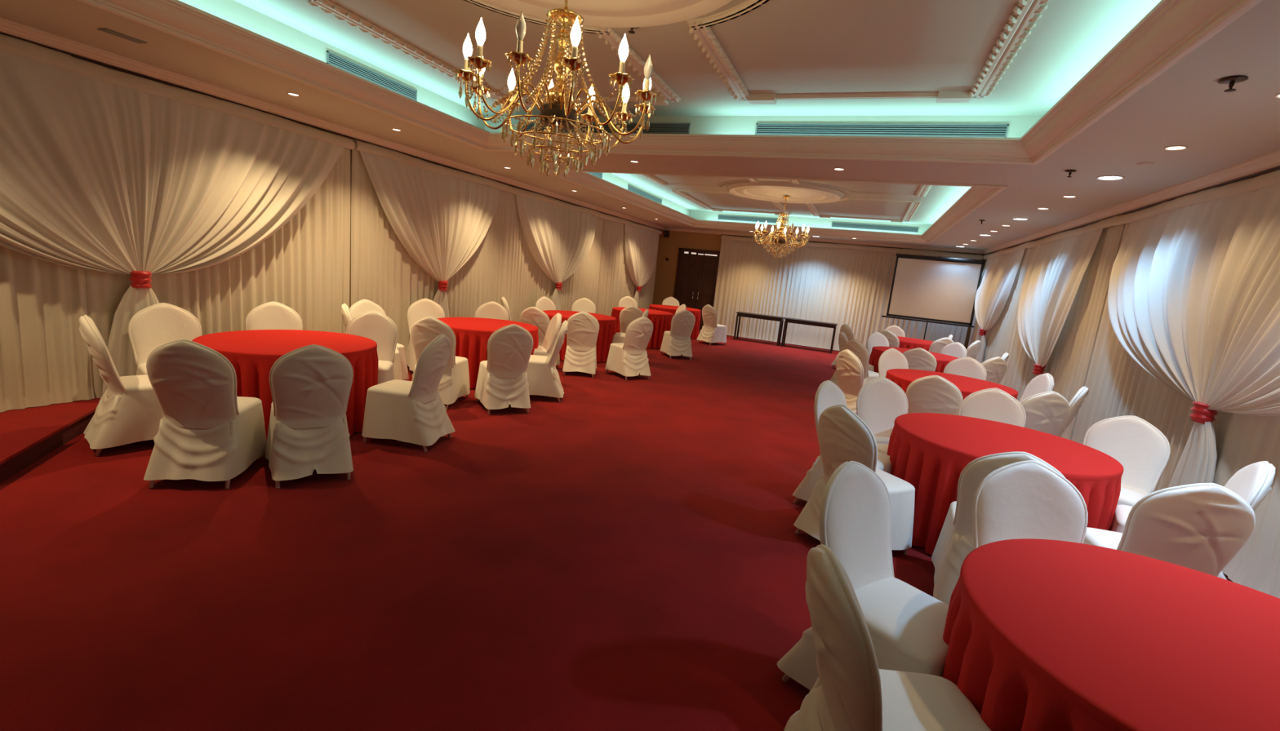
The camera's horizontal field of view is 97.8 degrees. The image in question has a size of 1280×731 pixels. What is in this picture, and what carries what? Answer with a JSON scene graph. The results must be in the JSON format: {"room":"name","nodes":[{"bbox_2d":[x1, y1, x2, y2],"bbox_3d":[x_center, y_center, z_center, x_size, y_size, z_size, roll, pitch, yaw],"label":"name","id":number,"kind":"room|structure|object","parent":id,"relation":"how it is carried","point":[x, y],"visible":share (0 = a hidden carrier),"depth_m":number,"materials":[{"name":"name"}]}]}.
{"room":"event hall","nodes":[
{"label":"event hall","id":0,"kind":"room"},
{"bbox_2d":[349,141,356,308],"bbox_3d":[-3.059,-1.927,8.629,0.200,3.600,18.500,10,11,21],"label":"wall","id":1,"kind":"structure","parent":0,"point":[353,141],"depth_m":6.97,"materials":[{"name":"beige paint"}]},
{"bbox_2d":[0,32,660,230],"bbox_3d":[-2.740,-2.914,8.260,0.018,0.018,18.100,10,11,21],"label":"rail","id":2,"kind":"object","parent":1,"relation":"attached to","point":[51,48],"visible":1,"depth_m":5.34,"materials":[{"name":"brown metal"}]},
{"bbox_2d":[0,34,94,413],"bbox_3d":[-5.308,-0.767,2.412,0.132,2.703,4.500,10,11,21],"label":"curtain","id":3,"kind":"object","parent":2,"relation":"hanging from","point":[45,358],"visible":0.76,"depth_m":4.34,"materials":[{"name":"fabric"}]},
{"bbox_2d":[0,49,344,395],"bbox_3d":[-4.284,-0.964,4.749,0.194,2.740,4.310,10,11,21],"label":"drape","id":4,"kind":"object","parent":3,"relation":"attached to","point":[96,175],"visible":0.94,"depth_m":4.69,"materials":[{"name":"white fabric"}]},
{"bbox_2d":[71,57,354,398],"bbox_3d":[-4.014,-1.136,5.663,0.116,2.838,2.535,10,11,21],"label":"curtain","id":5,"kind":"object","parent":2,"relation":"hanging from","point":[304,267],"visible":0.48,"depth_m":5.88,"materials":[{"name":"fabric"}]},
{"bbox_2d":[351,139,512,355],"bbox_3d":[-2.945,-1.494,8.324,0.120,2.838,3.165,10,11,21],"label":"curtain","id":6,"kind":"object","parent":2,"relation":"hanging from","point":[384,273],"visible":0.52,"depth_m":7.63,"materials":[{"name":"fabric"}]},
{"bbox_2d":[360,151,500,317],"bbox_3d":[-2.906,-1.426,8.184,0.186,2.740,2.830,10,11,21],"label":"drape","id":7,"kind":"object","parent":6,"relation":"attached to","point":[441,220],"visible":0.96,"depth_m":7.91,"materials":[{"name":"white fabric"}]},
{"bbox_2d":[501,186,608,322],"bbox_3d":[-1.655,-1.925,11.530,0.123,2.838,3.880,10,11,21],"label":"curtain","id":8,"kind":"object","parent":2,"relation":"hanging from","point":[524,282],"visible":0.46,"depth_m":10.62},
{"bbox_2d":[515,195,596,310],"bbox_3d":[-1.627,-1.855,11.376,0.188,2.740,3.200,10,11,21],"label":"drape","id":9,"kind":"object","parent":8,"relation":"attached to","point":[559,239],"visible":0.95,"depth_m":11.05,"materials":[{"name":"white fabric"}]},
{"bbox_2d":[596,215,662,316],"bbox_3d":[-0.236,-2.400,15.061,0.124,2.838,3.850,10,11,21],"label":"curtain","id":10,"kind":"object","parent":2,"relation":"hanging from","point":[615,282],"visible":0.59,"depth_m":14.10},
{"bbox_2d":[624,224,657,308],"bbox_3d":[0.011,-2.403,15.450,0.186,2.740,2.450,10,11,21],"label":"drape","id":11,"kind":"object","parent":10,"relation":"attached to","point":[641,245],"visible":0.94,"depth_m":15.23,"materials":[{"name":"white fabric"}]},
{"bbox_2d":[0,17,664,231],"bbox_3d":[-2.718,-2.971,8.352,0.300,0.072,18.500,10,11,21],"label":"trim","id":12,"kind":"structure","parent":1,"relation":"attached to","point":[6,27],"depth_m":5.29,"materials":[{"name":"beige paint"}]},
{"bbox_2d":[0,331,1232,730],"bbox_3d":[0.934,0.600,7.363,9.250,0.120,18.900,10,11,21],"label":"floor","id":13,"kind":"structure","parent":0,"point":[617,554],"depth_m":2.95,"materials":[{"name":"red carpet"}]},
{"bbox_2d":[0,398,100,483],"bbox_3d":[-4.509,0.810,2.216,2.430,0.150,4.900,10,11,21],"label":"platform","id":14,"kind":"object","parent":13,"relation":"on","point":[28,434],"visible":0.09,"depth_m":4.01,"materials":[{"name":"red carpet"}]},
{"bbox_2d":[79,315,163,456],"bbox_3d":[-3.785,0.107,4.240,0.531,0.985,0.664,14,13,41],"label":"banquet chair","id":15,"kind":"object","parent":13,"relation":"on","point":[129,411],"visible":0.73,"depth_m":4.03,"materials":[{"name":"white fabric"}]},
{"bbox_2d":[128,302,201,375],"bbox_3d":[-4.022,-0.017,4.804,0.661,0.985,0.524,14,13,39],"label":"banquet chair","id":16,"kind":"object","parent":13,"relation":"on","point":[153,326],"visible":0.34,"depth_m":4.83,"materials":[{"name":"white fabric"}]},
{"bbox_2d":[143,339,266,488],"bbox_3d":[-2.941,0.266,3.824,0.518,0.985,0.667,4,10,-13],"label":"banquet chair","id":17,"kind":"object","parent":13,"relation":"on","point":[206,433],"visible":1,"depth_m":3.62,"materials":[{"name":"white fabric"}]},
{"bbox_2d":[244,301,302,330],"bbox_3d":[-3.660,-0.125,5.633,0.544,0.985,0.682,-2,13,-40],"label":"banquet chair","id":18,"kind":"object","parent":13,"relation":"on","point":[273,315],"visible":0.23,"depth_m":5.73,"materials":[{"name":"white fabric"}]},
{"bbox_2d":[191,329,378,439],"bbox_3d":[-3.133,0.142,5.017,1.413,0.741,1.412,10,11,21],"label":"round table","id":19,"kind":"object","parent":13,"relation":"on","point":[252,354],"visible":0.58,"depth_m":4.80,"materials":[{"name":"red fabric"}]},
{"bbox_2d":[265,344,353,488],"bbox_3d":[-2.381,0.287,4.027,0.544,0.985,0.682,-1,12,-36],"label":"banquet chair","id":20,"kind":"object","parent":13,"relation":"on","point":[310,385],"visible":1,"depth_m":3.82,"materials":[{"name":"white fabric"}]},
{"bbox_2d":[340,303,402,380],"bbox_3d":[-3.097,-0.208,6.433,0.682,0.985,0.544,0,11,-28],"label":"banquet chair","id":21,"kind":"object","parent":13,"relation":"on","point":[347,317],"visible":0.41,"depth_m":6.37,"materials":[{"name":"white fabric"}]},
{"bbox_2d":[346,311,398,384],"bbox_3d":[-2.763,-0.041,5.674,0.531,0.985,0.664,3,10,-17],"label":"banquet chair","id":22,"kind":"object","parent":13,"relation":"on","point":[375,326],"visible":0.41,"depth_m":5.82,"materials":[{"name":"white fabric"}]},
{"bbox_2d":[349,299,408,380],"bbox_3d":[-3.213,-0.286,6.810,0.667,0.985,0.518,12,12,33],"label":"banquet chair","id":23,"kind":"object","parent":13,"relation":"on","point":[362,306],"visible":0.25,"depth_m":6.83,"materials":[{"name":"white fabric"}]},
{"bbox_2d":[361,333,455,452],"bbox_3d":[-2.003,0.179,4.861,0.661,0.985,0.524,7,10,7],"label":"banquet chair","id":24,"kind":"object","parent":13,"relation":"on","point":[414,412],"visible":1,"depth_m":4.68,"materials":[{"name":"white fabric"}]},
{"bbox_2d":[405,298,444,371],"bbox_3d":[-2.902,-0.402,7.654,0.524,0.985,0.661,0,12,-31],"label":"banquet chair","id":25,"kind":"object","parent":13,"relation":"on","point":[420,309],"visible":0.42,"depth_m":7.71,"materials":[{"name":"white fabric"}]},
{"bbox_2d":[410,316,470,409],"bbox_3d":[-2.215,-0.079,6.208,0.531,0.985,0.664,7,10,4],"label":"banquet chair","id":26,"kind":"object","parent":13,"relation":"on","point":[454,384],"visible":0.61,"depth_m":5.99,"materials":[{"name":"white fabric"}]},
{"bbox_2d":[436,317,538,388],"bbox_3d":[-2.102,-0.198,7.554,1.413,0.741,1.412,2,11,-20],"label":"round table","id":27,"kind":"object","parent":13,"relation":"on","point":[473,335],"visible":0.44,"depth_m":6.92,"materials":[{"name":"red fabric"}]},
{"bbox_2d":[474,301,508,320],"bbox_3d":[-2.222,-0.438,8.251,0.518,0.985,0.667,4,10,-11],"label":"banquet chair","id":28,"kind":"object","parent":13,"relation":"on","point":[493,310],"visible":0.21,"depth_m":8.40,"materials":[{"name":"white fabric"}]},
{"bbox_2d":[474,324,533,414],"bbox_3d":[-1.511,-0.011,6.234,0.544,0.985,0.682,0,11,-29],"label":"banquet chair","id":29,"kind":"object","parent":13,"relation":"on","point":[502,379],"visible":1,"depth_m":6.02,"materials":[{"name":"white fabric"}]},
{"bbox_2d":[520,306,559,368],"bbox_3d":[-1.542,-0.428,8.591,0.544,0.985,0.682,8,10,14],"label":"banquet chair","id":30,"kind":"object","parent":13,"relation":"on","point":[534,316],"visible":0.35,"depth_m":8.28,"materials":[{"name":"white fabric"}]},
{"bbox_2d":[526,320,568,402],"bbox_3d":[-1.234,-0.095,6.872,0.664,0.985,0.531,5,10,-7],"label":"banquet chair","id":31,"kind":"object","parent":13,"relation":"on","point":[543,376],"visible":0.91,"depth_m":6.69,"materials":[{"name":"white fabric"}]},
{"bbox_2d":[533,313,561,356],"bbox_3d":[-1.421,-0.247,7.633,0.661,0.985,0.524,2,11,-22],"label":"banquet chair","id":32,"kind":"object","parent":13,"relation":"on","point":[553,327],"visible":0.42,"depth_m":7.51,"materials":[{"name":"white fabric"}]},
{"bbox_2d":[542,310,616,362],"bbox_3d":[-1.147,-0.554,10.141,1.412,0.741,1.413,11,11,29],"label":"round table","id":33,"kind":"object","parent":13,"relation":"on","point":[607,324],"visible":0.43,"depth_m":9.74,"materials":[{"name":"red fabric"}]},
{"bbox_2d":[562,311,599,377],"bbox_3d":[-0.896,-0.366,8.617,0.524,0.985,0.661,5,10,-4],"label":"banquet chair","id":34,"kind":"object","parent":13,"relation":"on","point":[580,356],"visible":0.99,"depth_m":8.39,"materials":[{"name":"white fabric"}]},
{"bbox_2d":[604,316,653,380],"bbox_3d":[-0.145,-0.315,8.762,0.544,0.985,0.682,-1,12,-36],"label":"banquet chair","id":35,"kind":"object","parent":13,"relation":"on","point":[629,358],"visible":1,"depth_m":8.57,"materials":[{"name":"white fabric"}]},
{"bbox_2d":[619,306,643,333],"bbox_3d":[-0.149,-0.695,10.924,0.531,0.985,0.664,7,10,6],"label":"banquet chair","id":36,"kind":"object","parent":13,"relation":"on","point":[628,314],"visible":0.23,"depth_m":10.61,"materials":[{"name":"white fabric"}]},
{"bbox_2d":[611,306,673,348],"bbox_3d":[0.028,-0.877,12.666,1.412,0.741,1.413,4,10,-11],"label":"round table","id":37,"kind":"object","parent":13,"relation":"on","point":[661,321],"visible":0.46,"depth_m":12.17,"materials":[{"name":"red fabric"}]},
{"bbox_2d":[648,304,701,339],"bbox_3d":[0.897,-1.181,14.904,1.413,0.741,1.412,14,13,37],"label":"round table","id":38,"kind":"object","parent":13,"relation":"on","point":[696,313],"visible":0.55,"depth_m":14.52,"materials":[{"name":"red fabric"}]},
{"bbox_2d":[660,310,695,359],"bbox_3d":[0.778,-0.659,11.255,0.544,0.985,0.682,3,10,-17],"label":"banquet chair","id":39,"kind":"object","parent":13,"relation":"on","point":[676,342],"visible":1,"depth_m":11.04,"materials":[{"name":"white fabric"}]},
{"bbox_2d":[696,304,726,345],"bbox_3d":[1.853,-1.033,14.012,0.667,0.985,0.518,-3,13,-41],"label":"banquet chair","id":40,"kind":"object","parent":13,"relation":"on","point":[711,331],"visible":1,"depth_m":13.83,"materials":[{"name":"white fabric"}]},
{"bbox_2d":[733,311,784,346],"bbox_3d":[3.272,-1.020,15.383,1.260,0.765,0.440,10,11,21],"label":"folding table","id":41,"kind":"object","parent":13,"relation":"on","point":[740,314],"visible":0.98,"depth_m":15.25,"materials":[{"name":"black wood"}]},
{"bbox_2d":[781,317,837,353],"bbox_3d":[4.509,-0.812,14.913,1.340,0.765,0.440,10,11,21],"label":"folding table","id":42,"kind":"object","parent":13,"relation":"on","point":[788,320],"visible":1,"depth_m":14.74,"materials":[{"name":"black wood"}]},
{"bbox_2d":[792,380,891,503],"bbox_3d":[1.621,0.651,4.280,0.544,0.985,0.682,-4,14,-45],"label":"banquet chair","id":43,"kind":"object","parent":13,"relation":"on","point":[828,394],"visible":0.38,"depth_m":4.28,"materials":[{"name":"white fabric"}]},
{"bbox_2d":[835,349,863,414],"bbox_3d":[2.740,0.296,6.954,0.667,0.985,0.518,2,10,-19],"label":"banquet chair","id":44,"kind":"object","parent":13,"relation":"on","point":[849,368],"visible":0.45,"depth_m":6.77,"materials":[{"name":"white fabric"}]},
{"bbox_2d":[793,404,915,555],"bbox_3d":[1.488,0.735,3.722,0.664,0.985,0.531,1,11,-26],"label":"banquet chair","id":45,"kind":"object","parent":13,"relation":"on","point":[844,437],"visible":0.57,"depth_m":3.61,"materials":[{"name":"white fabric"}]},
{"bbox_2d":[837,339,879,387],"bbox_3d":[3.398,0.093,8.491,0.664,0.985,0.531,1,11,-25],"label":"banquet chair","id":46,"kind":"object","parent":13,"relation":"on","point":[854,346],"visible":0.28,"depth_m":8.24,"materials":[{"name":"white fabric"}]},
{"bbox_2d":[777,461,948,690],"bbox_3d":[1.017,0.945,2.250,0.524,0.985,0.661,-1,12,-36],"label":"banquet chair","id":47,"kind":"object","parent":13,"relation":"on","point":[905,624],"visible":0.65,"depth_m":2.28,"materials":[{"name":"white fabric"}]},
{"bbox_2d":[866,332,888,362],"bbox_3d":[4.407,-0.083,10.082,0.531,0.985,0.664,2,10,-19],"label":"banquet chair","id":48,"kind":"object","parent":13,"relation":"on","point":[877,339],"visible":0.27,"depth_m":10.21,"materials":[{"name":"white fabric"}]},
{"bbox_2d":[856,377,908,454],"bbox_3d":[2.106,0.632,4.670,0.524,0.985,0.661,4,10,-11],"label":"banquet chair","id":49,"kind":"object","parent":13,"relation":"on","point":[880,401],"visible":0.31,"depth_m":4.80,"materials":[{"name":"white fabric"}]},
{"bbox_2d":[783,544,991,730],"bbox_3d":[0.757,1.026,1.638,0.682,0.985,0.544,6,10,0],"label":"banquet chair","id":50,"kind":"object","parent":13,"relation":"on","point":[850,692],"visible":1,"depth_m":1.58,"materials":[{"name":"white fabric"}]},
{"bbox_2d":[878,348,908,377],"bbox_3d":[3.432,0.300,7.333,0.544,0.985,0.682,2,10,-19],"label":"banquet chair","id":51,"kind":"object","parent":13,"relation":"on","point":[891,358],"visible":0.26,"depth_m":7.46,"materials":[{"name":"white fabric"}]},
{"bbox_2d":[868,346,958,373],"bbox_3d":[4.616,0.152,9.461,1.412,0.741,1.413,-1,12,-34],"label":"round table","id":52,"kind":"object","parent":13,"relation":"on","point":[942,360],"visible":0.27,"depth_m":9.33,"materials":[{"name":"red fabric"}]},
{"bbox_2d":[897,336,933,351],"bbox_3d":[5.773,-0.192,12.099,1.413,0.741,1.412,8,10,15],"label":"round table","id":53,"kind":"object","parent":13,"relation":"on","point":[904,342],"visible":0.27,"depth_m":11.48,"materials":[{"name":"red fabric"}]},
{"bbox_2d":[902,347,936,371],"bbox_3d":[4.061,0.199,8.275,0.518,0.985,0.667,10,11,24],"label":"banquet chair","id":54,"kind":"object","parent":13,"relation":"on","point":[918,358],"visible":0.2,"depth_m":7.95,"materials":[{"name":"white fabric"}]},
{"bbox_2d":[881,253,985,340],"bbox_3d":[7.070,-1.326,13.700,2.040,2.691,0.586,10,11,21],"label":"projection screen","id":55,"kind":"object","parent":13,"relation":"on","point":[943,290],"visible":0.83,"depth_m":13.46,"materials":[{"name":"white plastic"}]},
{"bbox_2d":[905,375,963,415],"bbox_3d":[2.929,0.551,5.610,0.518,0.985,0.667,12,12,33],"label":"banquet chair","id":56,"kind":"object","parent":13,"relation":"on","point":[936,394],"visible":0.23,"depth_m":5.32,"materials":[{"name":"white fabric"}]},
{"bbox_2d":[885,368,1017,399],"bbox_3d":[3.644,0.538,6.699,1.412,0.741,1.413,7,10,6],"label":"round table","id":57,"kind":"object","parent":13,"relation":"on","point":[903,378],"visible":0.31,"depth_m":6.59,"materials":[{"name":"red fabric"}]},
{"bbox_2d":[940,342,966,358],"bbox_3d":[5.260,0.067,9.726,0.667,0.985,0.518,1,11,-24],"label":"banquet chair","id":58,"kind":"object","parent":13,"relation":"on","point":[957,349],"visible":0.21,"depth_m":9.74,"materials":[{"name":"white fabric"}]},
{"bbox_2d":[943,356,986,380],"bbox_3d":[4.115,0.387,7.233,0.524,0.985,0.661,14,13,38],"label":"banquet chair","id":59,"kind":"object","parent":13,"relation":"on","point":[967,366],"visible":0.26,"depth_m":7.33,"materials":[{"name":"white fabric"}]},
{"bbox_2d":[958,388,1026,427],"bbox_3d":[2.926,0.708,4.713,0.531,0.985,0.664,11,11,28],"label":"banquet chair","id":60,"kind":"object","parent":13,"relation":"on","point":[997,405],"visible":0.28,"depth_m":4.84,"materials":[{"name":"white fabric"}]},
{"bbox_2d":[981,356,1007,384],"bbox_3d":[4.921,0.304,8.177,0.544,0.985,0.682,3,10,-14],"label":"banquet chair","id":61,"kind":"object","parent":13,"relation":"on","point":[996,367],"visible":0.23,"depth_m":7.85,"materials":[{"name":"white fabric"}]},
{"bbox_2d":[931,451,1065,605],"bbox_3d":[2.022,0.888,3.159,0.518,0.985,0.667,10,11,25],"label":"banquet chair","id":62,"kind":"object","parent":13,"relation":"on","point":[955,541],"visible":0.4,"depth_m":3.06,"materials":[{"name":"white fabric"}]},
{"bbox_2d":[887,413,1123,555],"bbox_3d":[2.544,0.887,4.070,1.413,0.741,1.412,-3,13,-42],"label":"round table","id":63,"kind":"object","parent":13,"relation":"on","point":[930,452],"visible":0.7,"depth_m":3.77,"materials":[{"name":"red fabric"}]},
{"bbox_2d":[972,460,1088,549],"bbox_3d":[1.788,0.981,2.496,0.530,0.985,0.664,7,10,9],"label":"banquet chair","id":64,"kind":"object","parent":13,"relation":"on","point":[1028,499],"visible":0.38,"depth_m":2.65,"materials":[{"name":"white fabric"}]},
{"bbox_2d":[1018,373,1054,403],"bbox_3d":[4.379,0.532,6.558,0.664,0.985,0.531,8,10,10],"label":"banquet chair","id":65,"kind":"object","parent":13,"relation":"on","point":[1043,383],"visible":0.25,"depth_m":6.47,"materials":[{"name":"white fabric"}]},
{"bbox_2d":[1020,391,1069,435],"bbox_3d":[3.680,0.664,5.399,0.544,0.985,0.682,5,10,-2],"label":"banquet chair","id":66,"kind":"object","parent":13,"relation":"on","point":[1046,412],"visible":0.3,"depth_m":5.08,"materials":[{"name":"white fabric"}]},
{"bbox_2d":[1056,386,1088,437],"bbox_3d":[4.216,0.637,5.869,0.661,0.985,0.524,14,13,41],"label":"banquet chair","id":67,"kind":"object","parent":13,"relation":"on","point":[1076,402],"visible":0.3,"depth_m":5.54,"materials":[{"name":"white fabric"}]},
{"bbox_2d":[942,538,1279,730],"bbox_3d":[1.710,1.212,1.734,1.413,0.741,1.412,5,10,-3],"label":"round table","id":68,"kind":"object","parent":13,"relation":"on","point":[1040,635],"visible":0.94,"depth_m":1.69,"materials":[{"name":"red fabric"}]},
{"bbox_2d":[1082,415,1170,506],"bbox_3d":[3.449,0.870,4.096,0.667,0.985,0.518,-2,13,-39],"label":"banquet chair","id":69,"kind":"object","parent":13,"relation":"on","point":[1143,451],"visible":0.33,"depth_m":4.12,"materials":[{"name":"white fabric"}]},
{"bbox_2d":[1083,483,1255,577],"bbox_3d":[2.702,0.993,2.958,0.544,0.985,0.682,8,10,13],"label":"banquet chair","id":70,"kind":"object","parent":13,"relation":"on","point":[1201,527],"visible":0.44,"depth_m":2.68,"materials":[{"name":"white fabric"}]},
{"bbox_2d":[1110,461,1275,580],"bbox_3d":[3.282,0.973,3.408,0.661,0.985,0.523,13,12,36],"label":"banquet chair","id":71,"kind":"object","parent":13,"relation":"on","point":[1253,482],"visible":0.25,"depth_m":3.15,"materials":[{"name":"white fabric"}]},
{"bbox_2d":[0,0,1279,250],"bbox_3d":[1.259,-2.586,6.804,8.850,0.500,18.500,10,11,21],"label":"ceiling","id":72,"kind":"structure","parent":0,"point":[779,46],"depth_m":4.46,"materials":[{"name":"beige paint"}]},
{"bbox_2d":[326,50,417,101],"bbox_3d":[-2.566,-2.789,5.420,0.012,0.110,1.070,10,11,21],"label":"ceiling vent","id":73,"kind":"object","parent":72,"relation":"in","point":[332,59],"visible":0.88,"depth_m":5.35,"materials":[{"name":"silver metal"}]},
{"bbox_2d":[306,0,680,106],"bbox_3d":[-1.010,-2.594,4.701,2.093,0.056,2.480,10,11,21],"label":"trim","id":74,"kind":"structure","parent":72,"relation":"attached to","point":[610,35],"depth_m":4.48,"materials":[{"name":"beige paint"}]},
{"bbox_2d":[520,122,690,134],"bbox_3d":[-0.470,-2.730,6.420,2.180,0.120,0.012,10,11,21],"label":"ceiling vent","id":75,"kind":"object","parent":72,"relation":"in","point":[655,128],"visible":0.35,"depth_m":6.20,"materials":[{"name":"silver metal"}]},
{"bbox_2d":[486,0,733,27],"bbox_3d":[-0.362,-2.190,2.838,2.120,0.075,2.120,10,11,21],"label":"ceiling rose","id":76,"kind":"object","parent":72,"relation":"attached to","point":[596,13],"visible":0.92,"depth_m":3.60,"materials":[{"name":"beige paint"}]},
{"bbox_2d":[453,0,657,178],"bbox_3d":[-0.415,-1.602,2.960,1.043,1.151,1.043,0,12,-31],"label":"chandelier","id":77,"kind":"object","parent":76,"relation":"hanging from","point":[560,113],"visible":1,"depth_m":2.89,"materials":[{"name":"gold metal"}]},
{"bbox_2d":[77,0,1262,164],"bbox_3d":[-0.412,-1.877,2.873,5.790,0.176,6.440,10,11,21],"label":"trim","id":78,"kind":"structure","parent":72,"relation":"attached to","point":[1173,29],"depth_m":4.35,"materials":[{"name":"beige paint"}]},
{"bbox_2d":[639,173,759,187],"bbox_3d":[0.804,-3.200,9.213,2.093,0.056,3.080,10,11,21],"label":"trim","id":79,"kind":"structure","parent":72,"relation":"attached to","point":[651,178],"depth_m":10.34,"materials":[{"name":"beige paint"}]},
{"bbox_2d":[671,188,791,215],"bbox_3d":[2.156,-3.652,12.573,2.093,0.056,3.080,10,11,21],"label":"trim","id":80,"kind":"structure","parent":72,"relation":"attached to","point":[679,192],"depth_m":12.62,"materials":[{"name":"beige paint"}]},
{"bbox_2d":[717,214,786,223],"bbox_3d":[2.909,-3.808,14.529,1.800,0.120,0.012,10,11,21],"label":"ceiling vent","id":81,"kind":"object","parent":72,"relation":"in","point":[720,217],"visible":0.79,"depth_m":14.55,"materials":[{"name":"silver metal"}]},
{"bbox_2d":[537,168,1008,244],"bbox_3d":[2.648,-2.890,10.429,5.770,0.176,7.710,10,11,21],"label":"trim","id":82,"kind":"structure","parent":72,"relation":"attached to","point":[977,195],"depth_m":9.87,"materials":[{"name":"beige paint"}]},
{"bbox_2d":[727,181,844,204],"bbox_3d":[2.693,-3.211,10.433,2.120,0.075,2.120,10,11,21],"label":"ceiling rose","id":83,"kind":"object","parent":72,"relation":"attached to","point":[767,191],"visible":0.98,"depth_m":10.21,"materials":[{"name":"beige paint"}]},
{"bbox_2d":[752,195,809,257],"bbox_3d":[2.679,-2.612,10.520,1.043,1.151,1.043,1,11,-24],"label":"chandelier","id":84,"kind":"object","parent":83,"relation":"hanging from","point":[780,239],"visible":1,"depth_m":10.47,"materials":[{"name":"gold metal"}]},
{"bbox_2d":[789,179,932,197],"bbox_3d":[3.233,-2.791,8.290,2.093,0.056,3.080,10,11,21],"label":"trim","id":85,"kind":"structure","parent":72,"relation":"attached to","point":[922,190],"depth_m":9.29,"materials":[{"name":"beige paint"}]},
{"bbox_2d":[805,197,920,222],"bbox_3d":[4.585,-3.242,11.651,2.093,0.056,3.080,10,11,21],"label":"trim","id":86,"kind":"structure","parent":72,"relation":"attached to","point":[914,205],"depth_m":11.52,"materials":[{"name":"beige paint"}]},
{"bbox_2d":[685,0,1051,104],"bbox_3d":[1.418,-2.185,3.779,2.093,0.056,2.480,10,11,21],"label":"trim","id":87,"kind":"structure","parent":72,"relation":"attached to","point":[1026,12],"depth_m":4.02,"materials":[{"name":"beige paint"}]},
{"bbox_2d":[831,222,918,232],"bbox_3d":[5.656,-3.345,13.486,1.950,0.120,0.012,10,11,21],"label":"ceiling vent","id":88,"kind":"object","parent":72,"relation":"in","point":[861,226],"visible":1,"depth_m":13.47,"materials":[{"name":"silver metal"}]},
{"bbox_2d":[755,123,1008,137],"bbox_3d":[2.245,-2.272,5.389,2.260,0.120,0.012,10,11,21],"label":"ceiling vent","id":89,"kind":"object","parent":72,"relation":"in","point":[994,131],"visible":0.85,"depth_m":5.36,"materials":[{"name":"silver metal"}]},
{"bbox_2d":[982,150,1279,254],"bbox_3d":[5.178,-1.640,5.354,0.300,0.072,18.500,10,11,21],"label":"trim","id":90,"kind":"structure","parent":72,"relation":"attached to","point":[1271,161],"depth_m":5.32,"materials":[{"name":"beige paint"}]},
{"bbox_2d":[652,231,986,349],"bbox_3d":[4.582,-2.380,15.651,9.250,3.600,0.200,10,11,21],"label":"wall","id":91,"kind":"structure","parent":0,"point":[668,247],"depth_m":16.87,"materials":[{"name":"brown paint"}]},
{"bbox_2d":[673,248,719,331],"bbox_3d":[1.683,-2.243,16.674,1.380,2.400,0.094,10,11,21],"label":"door","id":92,"kind":"structure","parent":91,"relation":"in","point":[695,281],"depth_m":16.65,"materials":[{"name":"brown wood"}]},
{"bbox_2d":[660,227,985,255],"bbox_3d":[4.600,-3.431,15.231,8.850,0.072,0.300,10,11,21],"label":"trim","id":93,"kind":"structure","parent":91,"relation":"attached to","point":[693,231],"depth_m":14.78,"materials":[{"name":"beige paint"}]},
{"bbox_2d":[720,234,982,254],"bbox_3d":[5.378,-3.245,14.867,6.600,0.018,0.018,10,11,21],"label":"rail","id":94,"kind":"object","parent":91,"relation":"attached to","point":[721,234],"visible":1,"depth_m":14.58,"materials":[{"name":"brown metal"}]},
{"bbox_2d":[713,235,798,342],"bbox_3d":[3.199,-2.191,15.868,2.141,2.838,0.113,10,11,21],"label":"curtain","id":95,"kind":"object","parent":94,"relation":"hanging from","point":[749,279],"visible":0.76,"depth_m":15.90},
{"bbox_2d":[784,241,885,351],"bbox_3d":[5.205,-1.854,15.114,2.280,2.838,0.123,10,11,21],"label":"curtain","id":96,"kind":"object","parent":94,"relation":"hanging from","point":[838,284],"visible":0.84,"depth_m":15.10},
{"bbox_2d":[870,248,982,346],"bbox_3d":[7.256,-1.509,14.337,2.220,2.838,0.123,10,11,21],"label":"curtain","id":97,"kind":"object","parent":94,"relation":"hanging from","point":[912,329],"visible":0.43,"depth_m":14.47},
{"bbox_2d":[986,167,1279,254],"bbox_3d":[5.109,-1.591,5.280,0.018,0.018,18.100,10,11,21],"label":"rail","id":98,"kind":"object","parent":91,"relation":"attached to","point":[1277,168],"visible":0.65,"depth_m":5.38,"materials":[{"name":"brown metal"}]},
{"bbox_2d":[967,241,1031,384],"bbox_3d":[7.558,-1.067,11.996,0.120,2.838,4.050,10,11,21],"label":"curtain","id":99,"kind":"object","parent":98,"relation":"hanging from","point":[998,337],"visible":0.41,"depth_m":10.84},
{"bbox_2d":[974,248,1024,364],"bbox_3d":[7.459,-1.040,12.012,0.195,2.740,3.300,10,11,21],"label":"drape","id":100,"kind":"object","parent":99,"relation":"attached to","point":[999,273],"visible":0.97,"depth_m":11.65,"materials":[{"name":"white fabric"}]},
{"bbox_2d":[1000,214,1124,439],"bbox_3d":[6.115,-0.583,8.395,0.126,2.838,3.830,10,11,21],"label":"curtain","id":101,"kind":"object","parent":98,"relation":"hanging from","point":[1068,362],"visible":0.52,"depth_m":7.22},
{"bbox_2d":[1017,228,1102,377],"bbox_3d":[6.009,-0.559,8.425,0.210,2.740,2.900,10,11,21],"label":"drape","id":102,"kind":"object","parent":101,"relation":"attached to","point":[1056,269],"visible":0.91,"depth_m":7.98,"materials":[{"name":"white fabric"}]},
{"bbox_2d":[1069,169,1279,598],"bbox_3d":[4.650,-0.095,4.764,0.122,2.838,4.140,10,11,21],"label":"curtain","id":103,"kind":"object","parent":98,"relation":"hanging from","point":[1117,385],"visible":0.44,"depth_m":4.67,"materials":[{"name":"fabric"}]},
{"bbox_2d":[1107,184,1279,488],"bbox_3d":[4.286,0.012,4.170,0.234,2.740,4.850,10,11,21],"label":"drape","id":104,"kind":"object","parent":103,"relation":"attached to","point":[1193,292],"visible":0.93,"depth_m":4.29,"materials":[{"name":"white fabric"}]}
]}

